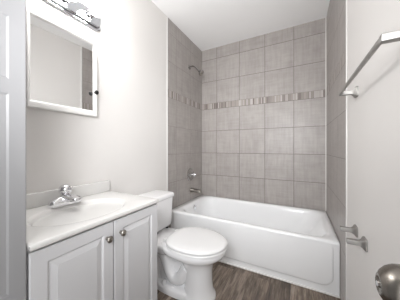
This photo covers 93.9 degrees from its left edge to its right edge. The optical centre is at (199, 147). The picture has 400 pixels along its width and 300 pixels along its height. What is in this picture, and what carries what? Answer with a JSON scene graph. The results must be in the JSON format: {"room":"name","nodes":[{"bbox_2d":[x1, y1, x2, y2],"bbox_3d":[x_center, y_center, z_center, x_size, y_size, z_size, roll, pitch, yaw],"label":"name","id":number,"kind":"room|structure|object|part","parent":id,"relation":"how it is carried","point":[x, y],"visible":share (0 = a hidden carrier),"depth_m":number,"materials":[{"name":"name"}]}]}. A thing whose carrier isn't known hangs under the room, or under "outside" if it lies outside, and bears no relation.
{"room":"bathroom","nodes":[
{"label":"bathroom","id":0,"kind":"room"},
{"bbox_2d":[26,0,201,227],"bbox_3d":[-0.665,-0.166,1.540,0.100,2.508,2.982,0,0,28],"label":"wall","id":1,"kind":"structure","parent":0,"point":[125,145],"depth_m":1.56,"materials":[{"name":"paint"}]},
{"bbox_2d":[26,8,98,116],"bbox_3d":[-0.792,-0.464,1.113,0.072,0.503,0.370,0,0,28],"label":"medicine cabinet","id":2,"kind":"object","parent":1,"relation":"attached to","point":[61,63],"visible":1,"depth_m":1.08,"materials":[{"name":"mirror"}]},
{"bbox_2d":[26,180,109,209],"bbox_3d":[-0.823,0.279,1.109,0.019,0.078,0.633,0,0,28],"label":"backsplash","id":3,"kind":"structure","parent":1,"relation":"attached to","point":[33,200],"depth_m":1.08,"materials":[{"name":"stone"}]},
{"bbox_2d":[42,0,103,31],"bbox_3d":[-0.757,-0.878,1.096,0.152,0.120,0.461,0,0,28],"label":"vanity light","id":4,"kind":"object","parent":1,"relation":"attached to","point":[90,17],"visible":1,"depth_m":1.18,"materials":[{"name":"silver metal"}]},
{"bbox_2d":[167,17,167,190],"bbox_3d":[-0.356,-0.166,2.022,0.012,2.508,0.012,0,0,28],"label":"trim","id":5,"kind":"structure","parent":1,"relation":"attached to","point":[167,17],"depth_m":2.02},
{"bbox_2d":[187,168,195,180],"bbox_3d":[-0.092,0.350,2.434,0.078,0.168,0.168,0,0,28],"label":"shower valve","id":6,"kind":"object","parent":1,"relation":"attached to","point":[190,174],"visible":1,"depth_m":2.42,"materials":[{"name":"silver metal"}]},
{"bbox_2d":[190,188,200,193],"bbox_3d":[-0.052,0.558,2.436,0.149,0.079,0.062,0,0,28],"label":"tub spout","id":7,"kind":"object","parent":1,"relation":"attached to","point":[193,190],"visible":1,"depth_m":2.42,"materials":[{"name":"silver metal"}]},
{"bbox_2d":[188,65,203,75],"bbox_3d":[-0.048,-0.997,2.383,0.205,0.166,0.074,0,0,28],"label":"shower fixture","id":8,"kind":"object","parent":1,"relation":"attached to","point":[201,72],"visible":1,"depth_m":2.36,"materials":[{"name":"silver metal"}]},
{"bbox_2d":[151,0,329,50],"bbox_3d":[0.011,-1.470,0.357,2.400,0.100,4.442,0,0,28],"label":"ceiling","id":9,"kind":"structure","parent":0,"point":[209,24],"depth_m":2.02,"materials":[{"name":"paint"}]},
{"bbox_2d":[157,262,340,299],"bbox_3d":[0.011,1.138,0.357,2.400,0.100,4.442,0,0,28],"label":"floor","id":10,"kind":"structure","parent":0,"point":[230,282],"depth_m":1.45,"materials":[{"name":"brown wood"}]},
{"bbox_2d":[0,0,25,299],"bbox_3d":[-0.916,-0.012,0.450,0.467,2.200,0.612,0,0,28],"label":"door","id":11,"kind":"structure","parent":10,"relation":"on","point":[12,12],"depth_m":0.58,"materials":[{"name":"paint"}]},
{"bbox_2d":[26,203,156,299],"bbox_3d":[-0.608,0.715,1.000,0.499,0.746,0.638,0,0,28],"label":"vanity cabinet","id":12,"kind":"object","parent":10,"relation":"on","point":[116,259],"visible":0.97,"depth_m":0.85,"materials":[{"name":"paint"}]},
{"bbox_3d":[-0.498,0.667,0.762,0.018,0.631,0.318,0,0,28],"label":"door","id":13,"kind":"part","parent":12,"relation":"part of","materials":[{"name":"paint"}]},
{"bbox_2d":[26,180,158,251],"bbox_3d":[-0.618,0.344,1.002,0.482,0.208,0.635,0,0,28],"label":"sink","id":14,"kind":"object","parent":12,"relation":"in","point":[45,226],"visible":0.72,"depth_m":0.97,"materials":[{"name":"stone"}]},
{"bbox_2d":[48,184,81,207],"bbox_3d":[-0.723,0.261,1.037,0.156,0.112,0.166,0,0,28],"label":"faucet","id":15,"kind":"object","parent":14,"relation":"on","point":[65,197],"visible":1,"depth_m":1.02,"materials":[{"name":"silver metal"}]},
{"bbox_3d":[-0.763,0.236,1.059,0.065,0.063,0.065,0,0,28],"label":"handle","id":16,"kind":"part","parent":15,"relation":"part of","materials":[{"name":"silver metal"}]},
{"bbox_3d":[-0.712,0.278,1.032,0.132,0.040,0.056,0,0,28],"label":"spout","id":17,"kind":"part","parent":15,"relation":"part of","materials":[{"name":"silver metal"}]},
{"bbox_3d":[-0.418,0.420,0.860,0.032,0.031,0.031,0,0,28],"label":"knob","id":18,"kind":"part","parent":12,"relation":"part of","materials":[{"name":"silver metal"}]},
{"bbox_3d":[-0.383,0.420,0.926,0.032,0.031,0.031,0,0,28],"label":"knob","id":19,"kind":"part","parent":12,"relation":"part of","materials":[{"name":"silver metal"}]},
{"bbox_3d":[-0.348,0.667,1.045,0.018,0.631,0.312,0,0,28],"label":"door","id":20,"kind":"part","parent":12,"relation":"part of","materials":[{"name":"paint"}]},
{"bbox_2d":[138,190,227,299],"bbox_3d":[-0.175,0.749,1.477,0.802,0.679,0.436,0,0,28],"label":"toilet","id":21,"kind":"object","parent":10,"relation":"on","point":[186,256],"visible":0.84,"depth_m":1.35,"materials":[{"name":"ceramic"}]},
{"bbox_3d":[-0.428,0.428,1.611,0.228,0.038,0.436,0,0,28],"label":"tank lid","id":22,"kind":"part","parent":21,"relation":"part of","materials":[{"name":"ceramic"}]},
{"bbox_3d":[-0.429,0.579,1.612,0.206,0.262,0.416,0,0,28],"label":"tank","id":23,"kind":"part","parent":21,"relation":"part of","materials":[{"name":"ceramic"}]},
{"bbox_3d":[-0.018,0.708,1.395,0.444,0.017,0.384,0,0,28],"label":"seat","id":24,"kind":"part","parent":21,"relation":"part of","materials":[{"name":"plastic"}]},
{"bbox_3d":[-0.019,0.683,1.395,0.449,0.028,0.388,0,0,28],"label":"lid","id":25,"kind":"part","parent":21,"relation":"part of","materials":[{"name":"plastic"}]},
{"bbox_2d":[170,195,339,297],"bbox_3d":[0.519,0.886,2.045,1.520,0.403,0.779,0,0,28],"label":"bathtub","id":26,"kind":"object","parent":10,"relation":"on","point":[298,246],"visible":0.8,"depth_m":1.66,"materials":[{"name":"ceramic"}]},
{"bbox_3d":[0.349,0.873,1.712,1.434,0.314,0.026,0,0,28],"label":"apron panel","id":27,"kind":"part","parent":26,"relation":"part of","materials":[{"name":"ceramic"}]},
{"bbox_2d":[202,18,325,210],"bbox_3d":[0.725,-0.166,2.435,1.524,2.508,0.100,0,0,28],"label":"wall","id":28,"kind":"structure","parent":0,"point":[264,96],"depth_m":2.31,"materials":[{"name":"tile"}]},
{"bbox_2d":[326,0,399,299],"bbox_3d":[0.771,-0.166,0.781,0.100,2.508,2.982,0,0,28],"label":"wall","id":29,"kind":"structure","parent":0,"point":[373,117],"depth_m":0.88,"materials":[{"name":"paint"}]},
{"bbox_2d":[346,0,346,299],"bbox_3d":[0.925,-0.166,1.175,0.011,2.508,0.025,0,0,28],"label":"trim","id":30,"kind":"structure","parent":29,"relation":"attached to","point":[346,0],"depth_m":1.17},
{"bbox_2d":[340,224,367,251],"bbox_3d":[0.748,0.431,0.919,0.070,0.052,0.202,0,0,28],"label":"toilet paper holder","id":31,"kind":"object","parent":29,"relation":"attached to","point":[363,242],"visible":1,"depth_m":0.86,"materials":[{"name":"silver metal"}]},
{"bbox_3d":[0.782,0.431,0.986,0.070,0.052,0.052,0,0,28],"label":"post","id":32,"kind":"part","parent":31,"relation":"part of","materials":[{"name":"silver metal"}]},
{"bbox_3d":[0.713,0.431,0.853,0.070,0.052,0.052,0,0,28],"label":"post","id":33,"kind":"part","parent":31,"relation":"part of","materials":[{"name":"silver metal"}]},
{"bbox_2d":[339,30,399,97],"bbox_3d":[0.645,-0.289,0.731,0.076,0.052,0.620,0,0,28],"label":"towel bar","id":34,"kind":"object","parent":29,"relation":"attached to","point":[393,36],"visible":1,"depth_m":0.57,"materials":[{"name":"silver metal"}]},
{"bbox_3d":[0.778,-0.289,0.983,0.075,0.052,0.052,0,0,28],"label":"post","id":35,"kind":"part","parent":34,"relation":"part of","materials":[{"name":"silver metal"}]},
{"bbox_3d":[0.513,-0.289,0.480,0.075,0.052,0.052,0,0,28],"label":"post","id":36,"kind":"part","parent":34,"relation":"part of","materials":[{"name":"silver metal"}]},
{"bbox_2d":[375,263,399,299],"bbox_3d":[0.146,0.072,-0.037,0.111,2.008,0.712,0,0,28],"label":"door knob","id":37,"kind":"object","parent":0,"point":[387,277],"depth_m":0.23,"materials":[{"name":"silver metal"}]}
]}

